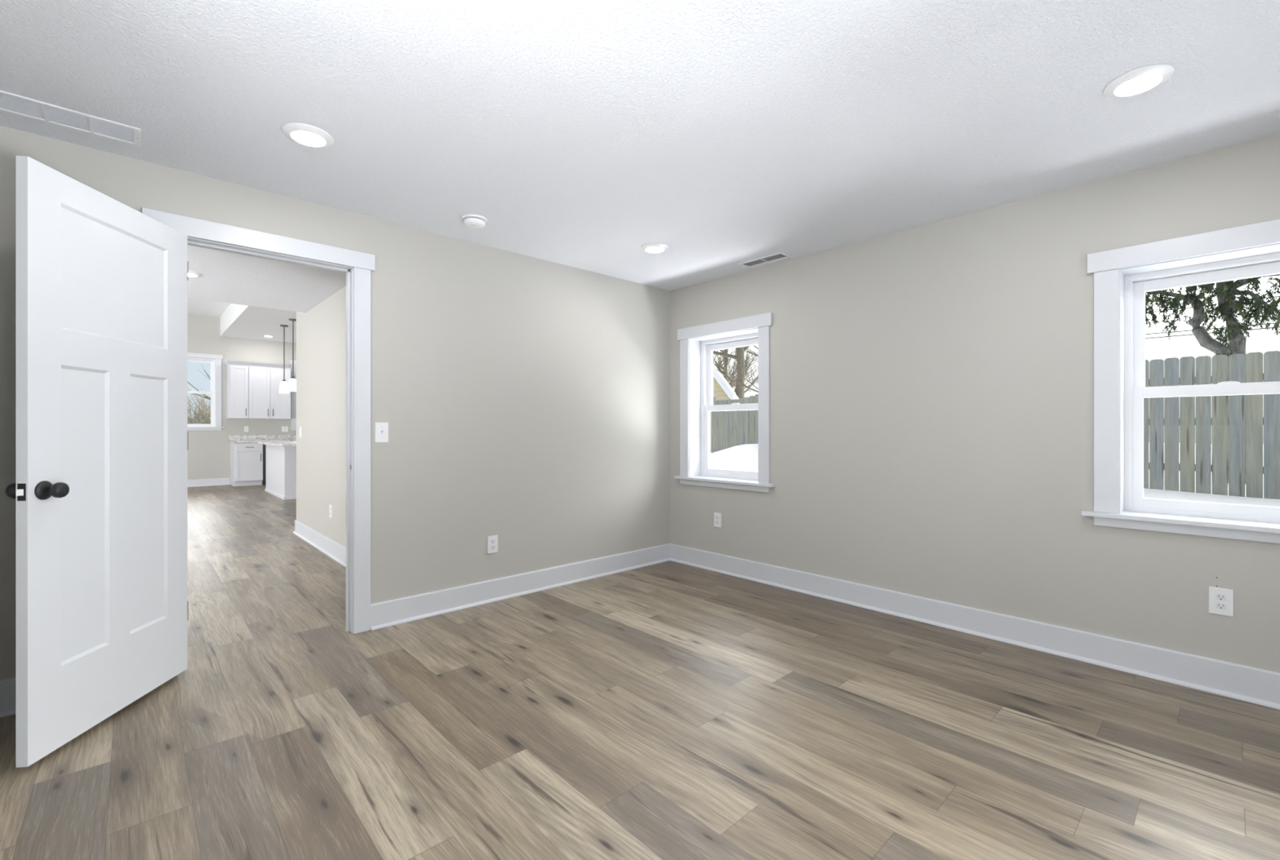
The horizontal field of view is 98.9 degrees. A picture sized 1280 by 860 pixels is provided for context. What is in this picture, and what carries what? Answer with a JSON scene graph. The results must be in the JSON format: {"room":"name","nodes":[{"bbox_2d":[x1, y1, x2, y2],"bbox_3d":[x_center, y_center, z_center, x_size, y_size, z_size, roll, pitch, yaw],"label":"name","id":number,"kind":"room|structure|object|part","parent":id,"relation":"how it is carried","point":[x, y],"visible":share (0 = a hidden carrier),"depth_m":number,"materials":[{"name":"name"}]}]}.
{"room":"empty bedroom","nodes":[
{"label":"empty bedroom","id":0,"kind":"room"},
{"bbox_2d":[187,297,230,317],"bbox_3d":[-8.280,-2.404,6.502,5.940,0.200,7.830,0,0,-43],"label":"ceiling","id":1,"kind":"structure","parent":0,"point":[198,307],"depth_m":10.39,"materials":[{"name":"white paint"}]},
{"bbox_2d":[187,313,296,479],"bbox_3d":[-9.992,-0.527,10.116,8.340,3.953,0.200,0,0,-43],"label":"wall","id":2,"kind":"structure","parent":0,"point":[208,451],"depth_m":11.29,"materials":[{"name":"grey paint"}]},
{"bbox_2d":[187,352,224,431],"bbox_3d":[-8.974,-0.751,10.998,0.976,1.549,0.200,0,0,-43],"label":"window","id":3,"kind":"structure","parent":2,"relation":"in","point":[215,361],"depth_m":11.20,"materials":[{"name":"paint"}]},
{"bbox_3d":[-9.025,-1.066,11.054,0.642,0.679,0.030,0,0,-43],"label":"sash","id":4,"kind":"part","parent":3,"relation":"part of","materials":[{"name":"plastic"}]},
{"bbox_3d":[-9.002,-0.416,11.028,0.642,0.710,0.032,0,0,-43],"label":"sash","id":5,"kind":"part","parent":3,"relation":"part of","materials":[{"name":"plastic"}]},
{"bbox_3d":[-9.011,-0.739,11.039,0.690,1.393,0.089,0,0,-43],"label":"frame","id":6,"kind":"part","parent":3,"relation":"part of","materials":[{"name":"plastic"}]},
{"bbox_3d":[-8.928,-1.483,10.949,0.936,0.085,0.025,0,0,-43],"label":"head casing","id":7,"kind":"part","parent":3,"relation":"part of","materials":[{"name":"paint"}]},
{"bbox_3d":[-8.639,-0.742,11.221,0.093,1.398,0.018,0,0,-43],"label":"casing","id":8,"kind":"part","parent":3,"relation":"part of","materials":[{"name":"paint"}]},
{"bbox_2d":[187,477,230,487],"bbox_3d":[-10.697,1.077,9.305,6.005,0.142,0.032,0,0,-43],"label":"baseboard","id":9,"kind":"structure","parent":2,"relation":"attached to","point":[215,482],"depth_m":11.11,"materials":[{"name":"paint"}]},
{"bbox_2d":[226,364,248,418],"bbox_3d":[-8.298,-0.773,11.291,0.326,1.100,0.378,0,0,-43],"label":"upper cabinet","id":10,"kind":"object","parent":2,"relation":"attached to","point":[237,375],"visible":1,"depth_m":11.17,"materials":[{"name":"paint"}]},
{"bbox_2d":[223,360,290,368],"bbox_3d":[-8.059,-1.348,11.548,1.127,0.054,0.424,0,0,-43],"label":"crown molding","id":11,"kind":"structure","parent":10,"relation":"on","point":[226,362],"depth_m":11.36,"materials":[{"name":"paint"}]},
{"bbox_2d":[244,426,248,431],"bbox_3d":[-8.301,-0.004,11.541,0.074,0.116,0.007,0,0,-43],"label":"wall outlet","id":12,"kind":"object","parent":2,"relation":"attached to","point":[246,428],"visible":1,"depth_m":11.54,"materials":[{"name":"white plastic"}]},
{"bbox_2d":[229,435,296,440],"bbox_3d":[-7.779,0.177,12.016,1.990,0.105,0.020,0,0,-43],"label":"backsplash","id":13,"kind":"structure","parent":2,"relation":"attached to","point":[232,437],"depth_m":11.71,"materials":[{"name":"stone"}]},
{"bbox_2d":[248,365,290,419],"bbox_3d":[-7.903,-0.773,11.657,0.749,1.100,0.378,0,0,-43],"label":"upper cabinet","id":14,"kind":"object","parent":2,"relation":"attached to","point":[265,401],"visible":0.99,"depth_m":11.51,"materials":[{"name":"paint"}]},
{"bbox_3d":[-7.941,-0.764,11.423,0.366,1.070,0.019,0,0,-43],"label":"door","id":15,"kind":"part","parent":14,"relation":"part of","materials":[{"name":"paint"}]},
{"bbox_3d":[-7.668,-0.764,11.676,0.367,1.070,0.019,0,0,-43],"label":"door","id":16,"kind":"part","parent":14,"relation":"part of","materials":[{"name":"paint"}]},
{"bbox_2d":[281,426,288,431],"bbox_3d":[-7.794,-0.004,12.011,0.118,0.116,0.007,0,0,-43],"label":"wall outlet","id":17,"kind":"object","parent":2,"relation":"attached to","point":[283,428],"visible":1,"depth_m":12.01,"materials":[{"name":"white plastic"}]},
{"bbox_2d":[288,360,296,430],"bbox_3d":[-7.420,-0.751,12.438,0.976,1.549,0.200,0,0,-43],"label":"window","id":18,"kind":"structure","parent":2,"relation":"in","point":[293,393],"depth_m":12.12,"materials":[{"name":"paint"}]},
{"bbox_3d":[-7.667,-0.742,12.121,0.093,1.398,0.018,0,0,-43],"label":"casing","id":19,"kind":"part","parent":18,"relation":"part of","materials":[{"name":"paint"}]},
{"bbox_2d":[220,303,296,342],"bbox_3d":[-4.180,-2.210,8.255,2.460,0.588,10.830,0,0,-43],"label":"ceiling","id":20,"kind":"structure","parent":0,"point":[237,321],"depth_m":10.07,"materials":[{"name":"white paint"}]},
{"bbox_2d":[279,324,288,393],"bbox_3d":[-6.561,-1.291,10.091,0.152,1.250,0.152,0,0,-43],"label":"pendant light","id":21,"kind":"object","parent":20,"relation":"hanging from","point":[283,388],"visible":0.97,"depth_m":10.08,"materials":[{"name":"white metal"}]},
{"bbox_3d":[-6.561,-1.403,10.091,0.017,0.985,0.017,0,0,-43],"label":"rod","id":22,"kind":"part","parent":21,"relation":"part of","materials":[{"name":"brown metal"}]},
{"bbox_3d":[-6.561,-0.775,10.091,0.152,0.219,0.152,0,0,-43],"label":"lamp shade","id":23,"kind":"part","parent":21,"relation":"part of","materials":[{"name":"white glass"}]},
{"bbox_2d":[288,319,296,391],"bbox_3d":[-6.049,-1.291,9.543,0.152,1.250,0.152,0,0,-43],"label":"pendant light","id":24,"kind":"object","parent":20,"relation":"hanging from","point":[292,382],"visible":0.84,"depth_m":9.52,"materials":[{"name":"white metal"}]},
{"bbox_3d":[-6.049,-0.775,9.543,0.152,0.219,0.152,0,0,-43],"label":"lamp shade","id":25,"kind":"part","parent":24,"relation":"part of","materials":[{"name":"white glass"}]},
{"bbox_3d":[-6.049,-1.403,9.543,0.017,0.985,0.017,0,0,-43],"label":"rod","id":26,"kind":"part","parent":24,"relation":"part of","materials":[{"name":"brown metal"}]},
{"bbox_2d":[296,286,346,547],"bbox_3d":[-1.817,-0.577,5.496,2.145,3.453,3.570,0,0,-43],"label":"wall","id":27,"kind":"structure","parent":0,"point":[321,331],"depth_m":5.20,"materials":[{"name":"grey paint"}]},
{"bbox_2d":[298,426,302,437],"bbox_3d":[-3.664,0.031,5.898,0.018,0.118,0.074,0,0,-43],"label":"light switch","id":28,"kind":"object","parent":27,"relation":"attached to","point":[300,428],"visible":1,"depth_m":5.88,"materials":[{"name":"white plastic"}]},
{"bbox_2d":[293,520,346,567],"bbox_3d":[-1.846,1.077,5.504,2.176,0.142,3.582,0,0,-43],"label":"baseboard","id":29,"kind":"structure","parent":27,"relation":"attached to","point":[327,546],"depth_m":5.19,"materials":[{"name":"paint"}]},
{"bbox_2d":[329,505,332,518],"bbox_3d":[-2.829,0.751,5.005,0.007,0.116,0.074,0,0,-43],"label":"wall outlet","id":30,"kind":"object","parent":27,"relation":"attached to","point":[331,506],"visible":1,"depth_m":4.99,"materials":[{"name":"white plastic"}]},
{"bbox_2d":[0,125,670,679],"bbox_3d":[-1.251,-0.151,3.505,4.020,2.600,0.120,0,0,-43],"label":"wall","id":31,"kind":"structure","parent":0,"point":[524,401],"depth_m":3.55,"materials":[{"name":"grey paint"}]},
{"bbox_2d":[5,155,187,768],"bbox_3d":[-2.071,0.107,2.194,0.168,2.030,0.778,0,0,-2],"label":"door","id":32,"kind":"structure","parent":31,"relation":"in","point":[100,491],"depth_m":2.08,"materials":[{"name":"paint"}]},
{"bbox_3d":[-2.116,0.209,1.866,0.054,0.054,0.054,0,0,-7],"label":"knob","id":33,"kind":"part","parent":32,"relation":"part of","materials":[{"name":"black metal"}]},
{"bbox_3d":[-2.053,0.209,1.817,0.025,0.058,0.001,0,0,-7],"label":"latch plate","id":34,"kind":"part","parent":32,"relation":"part of","materials":[{"name":"black metal"}]},
{"bbox_3d":[-2.003,0.209,1.879,0.054,0.054,0.054,0,0,-7],"label":"knob","id":35,"kind":"part","parent":32,"relation":"part of","materials":[{"name":"black metal"}]},
{"bbox_2d":[142,207,374,634],"bbox_3d":[-1.941,0.074,2.866,0.990,2.150,0.170,0,0,-43],"label":"door frame","id":36,"kind":"structure","parent":31,"relation":"attached to","point":[357,266],"depth_m":3.08,"materials":[{"name":"paint"}]},
{"bbox_3d":[-1.891,-0.956,2.813,0.990,0.090,0.025,0,0,-43],"label":"head casing","id":37,"kind":"part","parent":36,"relation":"part of","materials":[{"name":"paint"}]},
{"bbox_3d":[-1.990,0.074,2.920,0.990,2.150,0.025,0,0,-43],"label":"hall casing","id":38,"kind":"part","parent":36,"relation":"part of","materials":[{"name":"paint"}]},
{"bbox_3d":[-1.579,0.119,3.107,0.089,2.060,0.018,0,0,-43],"label":"casing leg","id":39,"kind":"part","parent":36,"relation":"part of","materials":[{"name":"paint"}]},
{"bbox_2d":[0,543,670,717],"bbox_3d":[-1.155,1.077,3.490,3.900,0.142,0.032,0,0,-43],"label":"baseboard","id":40,"kind":"structure","parent":31,"relation":"attached to","point":[408,609],"depth_m":3.64,"materials":[{"name":"paint"}]},
{"bbox_2d":[374,422,388,443],"bbox_3d":[-1.499,0.019,3.182,0.074,0.118,0.018,0,0,-43],"label":"light switch","id":41,"kind":"object","parent":31,"relation":"attached to","point":[381,429],"visible":1,"depth_m":3.18,"materials":[{"name":"white plastic"}]},
{"bbox_2d":[487,535,497,554],"bbox_3d":[-0.986,0.771,3.664,0.074,0.116,0.007,0,0,-43],"label":"wall outlet","id":42,"kind":"object","parent":31,"relation":"attached to","point":[492,541],"visible":1,"depth_m":3.66,"materials":[{"name":"white plastic"}]},
{"bbox_2d":[0,484,1279,859],"bbox_3d":[-5.009,1.149,4.611,8.030,0.001,14.650,0,0,-43],"label":"floor","id":43,"kind":"structure","parent":0,"point":[669,710],"depth_m":2.05,"materials":[{"name":"brown wood"}]},
{"bbox_2d":[230,442,262,486],"bbox_3d":[-8.106,0.709,11.282,0.477,0.879,0.653,0,0,-43],"label":"base cabinet","id":44,"kind":"object","parent":43,"relation":"on","point":[246,458],"visible":0.98,"depth_m":11.08,"materials":[{"name":"paint"}]},
{"bbox_3d":[-7.909,0.364,11.078,0.455,0.166,0.020,0,0,-43],"label":"drawer","id":45,"kind":"part","parent":44,"relation":"part of","materials":[{"name":"paint"}]},
{"bbox_3d":[-7.909,0.749,11.078,0.455,0.576,0.019,0,0,-43],"label":"cabinet door","id":46,"kind":"part","parent":44,"relation":"part of","materials":[{"name":"paint"}]},
{"bbox_2d":[228,435,296,443],"bbox_3d":[-7.570,0.196,11.784,1.998,0.144,0.645,0,0,-43],"label":"countertop","id":47,"kind":"structure","parent":44,"relation":"on","point":[233,438],"depth_m":11.56,"materials":[{"name":"stone"}]},
{"bbox_2d":[262,444,266,484],"bbox_3d":[-7.689,0.711,11.637,0.603,0.874,0.639,0,0,-43],"label":"dishwasher","id":48,"kind":"object","parent":43,"relation":"on","point":[264,482],"visible":0.14,"depth_m":11.26,"materials":[{"name":"metal"}]},
{"bbox_3d":[-7.509,0.654,11.445,0.580,0.750,0.025,0,0,-43],"label":"appliance door","id":49,"kind":"part","parent":48,"relation":"part of","materials":[{"name":"silver metal"}]},
{"bbox_2d":[265,444,296,500],"bbox_3d":[-6.011,0.710,9.821,0.948,0.877,1.724,0,0,-43],"label":"kitchen island","id":50,"kind":"object","parent":43,"relation":"on","point":[281,461],"visible":0.38,"depth_m":9.03,"materials":[{"name":"paint"}]},
{"bbox_2d":[257,441,296,446],"bbox_3d":[-5.907,0.249,9.661,1.084,0.040,2.240,0,0,-43],"label":"island countertop","id":51,"kind":"structure","parent":50,"relation":"on","point":[270,443],"depth_m":9.17,"materials":[{"name":"stone"}]},
{"bbox_3d":[-6.011,1.121,9.821,0.948,0.054,1.724,0,0,-43],"label":"moulding","id":52,"kind":"part","parent":50,"relation":"part of","materials":[{"name":"paint"}]},
{"bbox_2d":[0,0,1279,313],"bbox_3d":[-2.348,-1.762,1.790,8.440,1.083,7.375,0,0,-43],"label":"ceiling","id":53,"kind":"structure","parent":0,"point":[585,135],"depth_m":2.07,"materials":[{"name":"white paint"}]},
{"bbox_2d":[0,90,141,146],"bbox_3d":[-2.245,-1.217,2.148,0.422,0.008,0.184,0,0,-43],"label":"ceiling vent","id":54,"kind":"object","parent":53,"relation":"in","point":[10,103],"visible":1,"depth_m":2.15,"materials":[{"name":"white plastic"}]},
{"bbox_2d":[187,270,202,277],"bbox_3d":[-3.529,-1.212,4.264,0.185,0.018,0.185,0,0,-43],"label":"recessed light","id":55,"kind":"object","parent":53,"relation":"in","point":[190,273],"visible":0.56,"depth_m":4.26,"materials":[{"name":"white plastic"}]},
{"bbox_2d":[281,123,333,147],"bbox_3d":[-1.376,-1.212,2.272,0.185,0.018,0.185,0,0,-43],"label":"recessed light","id":56,"kind":"object","parent":53,"relation":"in","point":[303,134],"visible":1,"depth_m":2.24,"materials":[{"name":"white plastic"}]},
{"bbox_2d":[462,214,487,229],"bbox_3d":[-0.961,-1.198,3.177,0.142,0.046,0.142,0,0,-43],"label":"smoke detector","id":57,"kind":"object","parent":53,"relation":"attached to","point":[472,221],"visible":1,"depth_m":3.14,"materials":[{"name":"white plastic"}]},
{"bbox_3d":[-0.961,-1.215,3.177,0.142,0.011,0.142,0,0,-43],"label":"plate","id":58,"kind":"part","parent":57,"relation":"part of","materials":[{"name":"white plastic"}]},
{"bbox_2d":[640,243,668,253],"bbox_3d":[0.100,-1.212,3.673,0.185,0.018,0.185,0,0,-43],"label":"recessed light","id":59,"kind":"object","parent":53,"relation":"in","point":[650,247],"visible":1,"depth_m":3.64,"materials":[{"name":"white plastic"}]},
{"bbox_2d":[737,252,791,267],"bbox_3d":[0.896,-1.217,3.942,0.135,0.008,0.367,0,0,-43],"label":"ceiling vent","id":60,"kind":"object","parent":53,"relation":"in","point":[780,255],"visible":1,"depth_m":3.93,"materials":[{"name":"white plastic"}]},
{"bbox_2d":[1103,63,1174,97],"bbox_3d":[1.745,-1.212,1.919,0.185,0.018,0.185,0,0,-43],"label":"recessed light","id":61,"kind":"object","parent":53,"relation":"in","point":[1143,79],"visible":1,"depth_m":1.90,"materials":[{"name":"white plastic"}]},
{"bbox_2d":[670,133,1279,672],"bbox_3d":[-1.979,-0.001,7.425,0.240,2.900,15.140,0,0,-43],"label":"wall","id":62,"kind":"structure","parent":0,"point":[931,385],"depth_m":3.07,"materials":[{"name":"grey paint"}]},
{"bbox_2d":[714,512,721,528],"bbox_3d":[0.628,0.734,4.429,0.007,0.116,0.074,0,0,-43],"label":"wall outlet","id":63,"kind":"object","parent":62,"relation":"attached to","point":[717,517],"visible":1,"depth_m":4.42,"materials":[{"name":"white plastic"}]},
{"bbox_2d":[674,312,774,493],"bbox_3d":[0.732,-0.196,4.463,0.280,1.333,0.986,0,0,-43],"label":"window","id":64,"kind":"structure","parent":62,"relation":"in","point":[698,344],"depth_m":4.61,"materials":[{"name":"paint"}]},
{"bbox_3d":[0.382,-0.182,4.686,0.018,1.172,0.093,0,0,-43],"label":"casing","id":65,"kind":"part","parent":64,"relation":"part of","materials":[{"name":"paint"}]},
{"bbox_3d":[0.653,-0.815,4.389,0.025,0.095,0.946,0,0,-43],"label":"head casing","id":66,"kind":"part","parent":64,"relation":"part of","materials":[{"name":"paint"}]},
{"bbox_3d":[0.802,-0.179,4.527,0.089,1.167,0.700,0,0,-43],"label":"frame","id":67,"kind":"part","parent":64,"relation":"part of","materials":[{"name":"plastic"}]},
{"bbox_3d":[0.791,0.090,4.518,0.032,0.593,0.652,0,0,-43],"label":"sash","id":68,"kind":"part","parent":64,"relation":"part of","materials":[{"name":"plastic"}]},
{"bbox_3d":[0.817,-0.445,4.541,0.030,0.576,0.652,0,0,-43],"label":"sash","id":69,"kind":"part","parent":64,"relation":"part of","materials":[{"name":"plastic"}]},
{"bbox_3d":[0.928,-0.182,4.097,0.018,1.172,0.093,0,0,-43],"label":"casing","id":70,"kind":"part","parent":64,"relation":"part of","materials":[{"name":"paint"}]},
{"bbox_2d":[670,543,1279,710],"bbox_3d":[1.578,1.077,3.386,0.032,0.142,3.900,0,0,-43],"label":"baseboard","id":71,"kind":"structure","parent":62,"relation":"attached to","point":[1252,685],"depth_m":2.88,"materials":[{"name":"paint"}]},
{"bbox_2d":[1080,218,1279,543],"bbox_3d":[2.614,-0.196,2.430,0.280,1.333,0.990,0,0,-43],"label":"window","id":72,"kind":"structure","parent":62,"relation":"in","point":[1122,277],"depth_m":2.62,"materials":[{"name":"paint"}]},
{"bbox_3d":[2.264,-0.182,2.656,0.018,1.172,0.093,0,0,-43],"label":"casing","id":73,"kind":"part","parent":72,"relation":"part of","materials":[{"name":"paint"}]},
{"bbox_3d":[2.535,-0.815,2.357,0.025,0.095,0.950,0,0,-43],"label":"head casing","id":74,"kind":"part","parent":72,"relation":"part of","materials":[{"name":"paint"}]},
{"bbox_3d":[2.684,-0.179,2.495,0.089,1.167,0.704,0,0,-43],"label":"frame","id":75,"kind":"part","parent":72,"relation":"part of","materials":[{"name":"plastic"}]},
{"bbox_3d":[2.673,0.090,2.486,0.032,0.593,0.656,0,0,-43],"label":"sash","id":76,"kind":"part","parent":72,"relation":"part of","materials":[{"name":"plastic"}]},
{"bbox_3d":[2.699,-0.445,2.509,0.030,0.576,0.656,0,0,-43],"label":"sash","id":77,"kind":"part","parent":72,"relation":"part of","materials":[{"name":"plastic"}]},
{"bbox_2d":[1208,586,1233,617],"bbox_3d":[2.527,0.749,2.380,0.007,0.116,0.074,0,0,-43],"label":"wall outlet","id":78,"kind":"object","parent":62,"relation":"attached to","point":[1220,600],"visible":1,"depth_m":2.38,"materials":[{"name":"white plastic"}]},
{"bbox_2d":[1215,602,1226,609],"bbox_3d":[2.525,0.769,2.378,0.002,0.027,0.034,0,0,-43],"label":"receptacle","id":79,"kind":"object","parent":78,"relation":"attached to","point":[1219,606],"depth_m":2.38,"materials":[{"name":"plastic"}]},
{"bbox_2d":[1215,593,1226,600],"bbox_3d":[2.525,0.730,2.378,0.002,0.027,0.034,0,0,-43],"label":"receptacle","id":80,"kind":"object","parent":78,"relation":"attached to","point":[1219,597],"depth_m":2.38,"materials":[{"name":"plastic"}]},
{"label":"outside","id":81,"kind":"structure","parent":0,"visible":0},
{"bbox_2d":[1145,323,1275,334],"bbox_3d":[11.893,-2.429,12.874,0.022,0.466,16.001,0,0,-43],"label":"utility wire","id":82,"kind":"object","parent":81,"point":[1271,323],"visible":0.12,"depth_m":12.43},
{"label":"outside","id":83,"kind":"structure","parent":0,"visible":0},
{"bbox_2d":[1145,327,1279,338],"bbox_3d":[11.893,-2.320,12.874,0.022,0.421,16.001,0,0,-43],"label":"utility wire","id":84,"kind":"object","parent":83,"point":[1269,327],"visible":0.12,"depth_m":12.41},
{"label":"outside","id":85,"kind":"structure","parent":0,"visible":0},
{"bbox_2d":[710,444,1279,506],"bbox_3d":[13.667,0.629,19.969,39.755,0.669,80.000,0,0,-43],"label":"ground","id":86,"kind":"structure","parent":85,"point":[744,457],"depth_m":7.07,"materials":[{"name":"white snow"}]},
{"bbox_2d":[710,364,738,453],"bbox_3d":[0.615,-2.439,22.138,6.719,6.776,7.499,0,0,13],"label":"house","id":87,"kind":"structure","parent":86,"relation":"on","point":[722,390],"depth_m":18.07,"materials":[{"name":"beige"}]},
{"bbox_2d":[713,345,751,399],"bbox_3d":[3.666,-6.389,22.581,9.671,14.481,9.754,0,0,-43],"label":"bare tree","id":88,"kind":"object","parent":86,"relation":"on","point":[740,391],"visible":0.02,"depth_m":22.81,"materials":[{"name":"brown plant"}]},
{"bbox_2d":[713,344,758,393],"bbox_3d":[3.860,-5.107,26.561,8.428,11.916,7.437,0,0,15],"label":"bare tree","id":89,"kind":"object","parent":86,"relation":"on","point":[725,367],"visible":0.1,"depth_m":25.86,"materials":[{"name":"brown plant"}]},
{"bbox_2d":[713,345,758,392],"bbox_3d":[4.712,-4.277,18.756,6.874,10.261,6.564,0,0,-28],"label":"bare tree","id":90,"kind":"object","parent":86,"relation":"on","point":[714,361],"visible":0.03,"depth_m":18.79,"materials":[{"name":"brown plant"}]},
{"bbox_2d":[714,346,758,391],"bbox_3d":[3.369,-5.123,28.836,8.864,11.954,7.474,0,0,30],"label":"bare tree","id":91,"kind":"object","parent":86,"relation":"on","point":[748,360],"visible":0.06,"depth_m":27.84,"materials":[{"name":"brown plant"}]},
{"bbox_2d":[743,346,758,356],"bbox_3d":[5.782,-5.367,22.295,8.126,12.468,8.676,0,0,-26],"label":"bare tree","id":92,"kind":"object","parent":86,"relation":"on","point":[748,352],"visible":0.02,"depth_m":23.10,"materials":[{"name":"brown plant"}]},
{"bbox_2d":[711,351,1279,499],"bbox_3d":[5.276,0.015,8.795,0.146,1.869,10.610,0,0,-43],"label":"wooden fence","id":93,"kind":"object","parent":86,"relation":"on","point":[1185,438],"visible":0.24,"depth_m":6.80,"materials":[{"name":"grey wood"}]},
{"bbox_3d":[1.722,0.099,12.673,0.090,1.700,0.090,0,0,-43],"label":"fence post","id":94,"kind":"part","parent":93,"relation":"part of","materials":[{"name":"grey wood"}]},
{"bbox_3d":[5.269,-0.096,8.748,0.038,0.090,10.550,0,0,-43],"label":"rail","id":95,"kind":"part","parent":93,"relation":"part of","materials":[{"name":"grey wood"}]},
{"bbox_3d":[5.269,0.484,8.748,0.038,0.090,10.550,0,0,-43],"label":"rail","id":96,"kind":"part","parent":93,"relation":"part of","materials":[{"name":"grey wood"}]},
{"bbox_3d":[5.269,-0.616,8.748,0.038,0.090,10.550,0,0,-43],"label":"rail","id":97,"kind":"part","parent":93,"relation":"part of","materials":[{"name":"grey wood"}]},
{"bbox_2d":[1145,274,1279,484],"bbox_3d":[8.317,-1.901,8.119,1.287,5.503,3.562,0,0,-43],"label":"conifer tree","id":98,"kind":"object","parent":86,"relation":"on","point":[1226,293],"visible":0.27,"depth_m":7.88,"materials":[{"name":"green plant"}]},
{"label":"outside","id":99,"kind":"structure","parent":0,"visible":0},
{"bbox_3d":[-31.379,0.914,17.089,30.240,0.170,39.000,0,0,-43],"label":"ground","id":100,"kind":"structure","parent":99,"visible":0},
{"bbox_2d":[187,384,210,424],"bbox_3d":[-13.270,-0.329,15.847,5.571,2.381,3.725,0,0,-43],"label":"brush","id":101,"kind":"object","parent":100,"relation":"on","point":[206,419],"visible":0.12,"depth_m":15.81,"materials":[{"name":"beige plant"}]},
{"bbox_2d":[187,365,210,399],"bbox_3d":[-12.541,-2.761,17.490,4.167,7.229,4.767,0,0,40],"label":"bare tree","id":102,"kind":"object","parent":100,"relation":"on","point":[206,397],"visible":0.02,"depth_m":17.19,"materials":[{"name":"brown plant"}]}
]}

